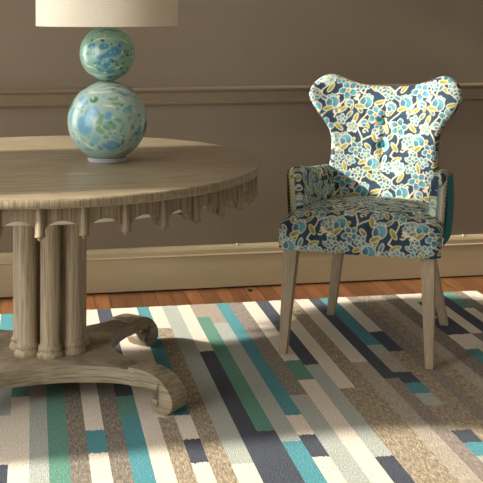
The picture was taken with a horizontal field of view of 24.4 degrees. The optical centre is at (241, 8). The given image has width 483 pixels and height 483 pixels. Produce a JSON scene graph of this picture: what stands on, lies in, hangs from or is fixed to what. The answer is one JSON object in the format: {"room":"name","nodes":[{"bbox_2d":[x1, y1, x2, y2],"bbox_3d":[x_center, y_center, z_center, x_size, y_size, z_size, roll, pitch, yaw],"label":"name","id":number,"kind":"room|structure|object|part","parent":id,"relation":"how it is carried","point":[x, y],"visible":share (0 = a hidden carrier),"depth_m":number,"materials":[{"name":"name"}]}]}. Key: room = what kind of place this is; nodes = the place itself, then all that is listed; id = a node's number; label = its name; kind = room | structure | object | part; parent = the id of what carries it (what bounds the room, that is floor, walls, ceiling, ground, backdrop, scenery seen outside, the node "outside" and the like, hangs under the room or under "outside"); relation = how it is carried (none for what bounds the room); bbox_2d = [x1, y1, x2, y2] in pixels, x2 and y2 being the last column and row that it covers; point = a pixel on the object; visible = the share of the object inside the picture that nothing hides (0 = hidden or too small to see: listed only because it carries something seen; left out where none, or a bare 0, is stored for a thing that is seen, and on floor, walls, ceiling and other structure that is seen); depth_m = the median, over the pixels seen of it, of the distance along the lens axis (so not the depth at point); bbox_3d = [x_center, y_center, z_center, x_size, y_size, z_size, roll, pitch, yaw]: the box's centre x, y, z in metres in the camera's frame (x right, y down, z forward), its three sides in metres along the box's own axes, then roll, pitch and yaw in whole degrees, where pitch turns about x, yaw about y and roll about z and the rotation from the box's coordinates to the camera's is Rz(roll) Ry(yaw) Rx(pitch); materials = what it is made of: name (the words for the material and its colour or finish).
{"room":"living room","nodes":[
{"label":"living room","id":0,"kind":"room"},
{"bbox_2d":[0,0,482,297],"bbox_3d":[-0.042,-0.325,5.227,5.350,3.380,0.150,0,0,-11],"label":"wall","id":1,"kind":"structure","parent":0,"point":[214,43],"depth_m":5.18,"materials":[{"name":"paint"}]},
{"bbox_2d":[0,234,482,296],"bbox_3d":[0.097,1.179,5.164,5.100,0.197,0.025,0,0,-11],"label":"baseboard","id":2,"kind":"structure","parent":1,"relation":"attached to","point":[242,264],"depth_m":5.13,"materials":[{"name":"beige paint"}]},
{"bbox_2d":[0,83,482,107],"bbox_3d":[0.097,0.399,5.164,5.100,0.080,0.026,0,0,-11],"label":"trim","id":3,"kind":"structure","parent":1,"relation":"attached to","point":[64,97],"depth_m":5.11,"materials":[{"name":"brown paint"}]},
{"bbox_2d":[0,275,482,313],"bbox_3d":[0.877,1.325,1.015,5.100,0.080,8.470,0,0,-11],"label":"floor","id":4,"kind":"structure","parent":0,"point":[177,297],"depth_m":5.03,"materials":[{"name":"orange wood"}]},
{"bbox_2d":[0,290,482,482],"bbox_3d":[0.162,1.280,3.241,2.435,0.010,3.217,0,0,-11],"label":"rug","id":5,"kind":"object","parent":4,"relation":"on","point":[353,398],"visible":0.81,"depth_m":3.58,"materials":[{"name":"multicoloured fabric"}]},
{"bbox_2d":[0,136,261,415],"bbox_3d":[-0.654,0.898,3.813,1.472,0.754,1.574,0,0,-11],"label":"round pedestal table","id":6,"kind":"object","parent":5,"relation":"on","point":[51,195],"visible":0.98,"depth_m":3.63,"materials":[{"name":"brown wood"}]},
{"bbox_2d":[34,209,45,240],"bbox_3d":[-0.555,0.596,3.076,0.031,0.091,0.031,0,0,-11],"label":"pendant","id":7,"kind":"object","parent":6,"relation":"attached to","point":[39,214],"depth_m":3.06,"materials":[{"name":"brown wood"}]},
{"bbox_2d":[79,207,89,238],"bbox_3d":[-0.437,0.596,3.102,0.031,0.091,0.031,0,0,-11],"label":"pendant","id":8,"kind":"object","parent":6,"relation":"attached to","point":[84,212],"depth_m":3.09,"materials":[{"name":"brown wood"}]},
{"bbox_2d":[36,0,177,163],"bbox_3d":[-0.458,0.125,3.811,0.482,0.792,0.482,0,0,-11],"label":"table lamp","id":9,"kind":"object","parent":6,"relation":"on","point":[107,120],"visible":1,"depth_m":3.71,"materials":[{"name":"green ceramic"}]},
{"bbox_3d":[-0.458,0.382,3.811,0.270,0.270,0.270,0,0,-11],"label":"globe","id":10,"kind":"part","parent":9,"relation":"part of","materials":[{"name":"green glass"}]},
{"bbox_3d":[-0.458,-0.106,3.811,0.482,0.330,0.482,0,0,-11],"label":"lamp shade","id":11,"kind":"part","parent":9,"relation":"part of","materials":[{"name":"fabric"}]},
{"bbox_3d":[-0.458,0.152,3.811,0.189,0.189,0.189,0,0,-11],"label":"globe","id":12,"kind":"part","parent":9,"relation":"part of","materials":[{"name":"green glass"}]},
{"bbox_2d":[121,204,131,235],"bbox_3d":[-0.326,0.596,3.150,0.031,0.091,0.031,0,0,-11],"label":"pendant","id":13,"kind":"object","parent":6,"relation":"attached to","point":[126,209],"depth_m":3.14,"materials":[{"name":"brown wood"}]},
{"bbox_3d":[-0.399,1.212,4.201,0.082,0.127,0.175,0,0,33],"label":"leg","id":14,"kind":"part","parent":6,"relation":"part of","materials":[{"name":"brown wood"}]},
{"bbox_3d":[-0.266,1.212,3.557,0.175,0.127,0.082,0,0,33],"label":"leg","id":15,"kind":"part","parent":6,"relation":"part of","materials":[{"name":"brown wood"}]},
{"bbox_2d":[159,200,168,230],"bbox_3d":[-0.224,0.596,3.218,0.031,0.091,0.031,0,0,-11],"label":"pendant","id":16,"kind":"object","parent":6,"relation":"attached to","point":[163,204],"depth_m":3.21,"materials":[{"name":"brown wood"}]},
{"bbox_2d":[191,195,200,224],"bbox_3d":[-0.136,0.596,3.304,0.031,0.091,0.031,0,0,-11],"label":"pendant","id":17,"kind":"object","parent":6,"relation":"attached to","point":[195,200],"depth_m":3.29,"materials":[{"name":"brown wood"}]},
{"bbox_2d":[216,190,225,218],"bbox_3d":[-0.063,0.596,3.406,0.031,0.091,0.031,0,0,-11],"label":"pendant","id":18,"kind":"object","parent":6,"relation":"attached to","point":[220,195],"depth_m":3.39,"materials":[{"name":"brown wood"}]},
{"bbox_2d":[234,184,243,211],"bbox_3d":[-0.008,0.596,3.520,0.031,0.091,0.031,0,0,-11],"label":"pendant","id":19,"kind":"object","parent":6,"relation":"attached to","point":[238,190],"depth_m":3.51,"materials":[{"name":"brown wood"}]},
{"bbox_2d":[245,179,253,204],"bbox_3d":[0.027,0.596,3.643,0.031,0.091,0.031,0,0,-11],"label":"pendant","id":20,"kind":"object","parent":6,"relation":"attached to","point":[249,194],"depth_m":3.63,"materials":[{"name":"brown wood"}]},
{"bbox_2d":[254,176,257,197],"bbox_3d":[0.041,0.596,3.771,0.031,0.091,0.031,0,0,-11],"label":"pendant","id":21,"kind":"object","parent":6,"relation":"attached to","point":[255,179],"depth_m":3.76,"materials":[{"name":"brown wood"}]},
{"bbox_2d":[278,74,462,368],"bbox_3d":[0.515,0.775,4.350,0.636,1.001,0.725,0,0,18],"label":"armchair","id":22,"kind":"object","parent":5,"relation":"on","point":[383,191],"visible":1,"depth_m":4.46,"materials":[{"name":"fabric"}]},
{"bbox_3d":[0.178,1.074,4.140,0.066,0.402,0.074,0,0,18],"label":"leg","id":23,"kind":"part","parent":22,"relation":"part of","materials":[{"name":"grey wood"}]},
{"bbox_3d":[0.244,0.744,4.434,0.024,0.252,0.347,0,0,22],"label":"outside arm","id":24,"kind":"part","parent":22,"relation":"part of","materials":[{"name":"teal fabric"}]},
{"bbox_3d":[0.246,0.728,4.432,0.025,0.222,0.346,0,0,22],"label":"nailhead trim","id":25,"kind":"part","parent":22,"relation":"part of","materials":[{"name":"gold metal"}]},
{"bbox_3d":[0.276,0.725,4.418,0.077,0.239,0.365,0,0,23],"label":"armrest","id":26,"kind":"part","parent":22,"relation":"part of","materials":[{"name":"fabric"}]},
{"bbox_3d":[0.398,1.074,4.606,0.062,0.402,0.152,0,0,-16],"label":"leg","id":27,"kind":"part","parent":22,"relation":"part of","materials":[{"name":"grey wood"}]},
{"bbox_3d":[0.492,0.812,4.267,0.598,0.147,0.552,0,0,18],"label":"seat","id":28,"kind":"part","parent":22,"relation":"part of","materials":[{"name":"fabric"}]},
{"bbox_3d":[0.580,0.576,4.549,0.628,0.598,0.205,0,0,18],"label":"backrest","id":29,"kind":"part","parent":22,"relation":"part of","materials":[{"name":"fabric"}]},
{"bbox_3d":[0.599,0.472,4.607,0.636,0.395,0.142,0,0,18],"label":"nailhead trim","id":30,"kind":"part","parent":22,"relation":"part of","materials":[{"name":"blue fabric"}]},
{"bbox_3d":[0.665,1.074,3.982,0.052,0.402,0.074,0,0,18],"label":"leg","id":31,"kind":"part","parent":22,"relation":"part of","materials":[{"name":"grey wood"}]},
{"bbox_3d":[0.762,0.725,4.260,0.078,0.239,0.363,0,0,15],"label":"armrest","id":32,"kind":"part","parent":22,"relation":"part of","materials":[{"name":"fabric"}]},
{"bbox_3d":[0.771,1.074,4.474,0.149,0.402,0.063,0,0,-20],"label":"leg","id":33,"kind":"part","parent":22,"relation":"part of","materials":[{"name":"grey wood"}]},
{"bbox_3d":[0.794,0.728,4.254,0.025,0.222,0.346,0,0,16],"label":"nailhead trim","id":34,"kind":"part","parent":22,"relation":"part of","materials":[{"name":"gold metal"}]},
{"bbox_3d":[0.797,0.744,4.255,0.024,0.252,0.346,0,0,16],"label":"outside arm","id":35,"kind":"part","parent":22,"relation":"part of","materials":[{"name":"teal fabric"}]}
]}

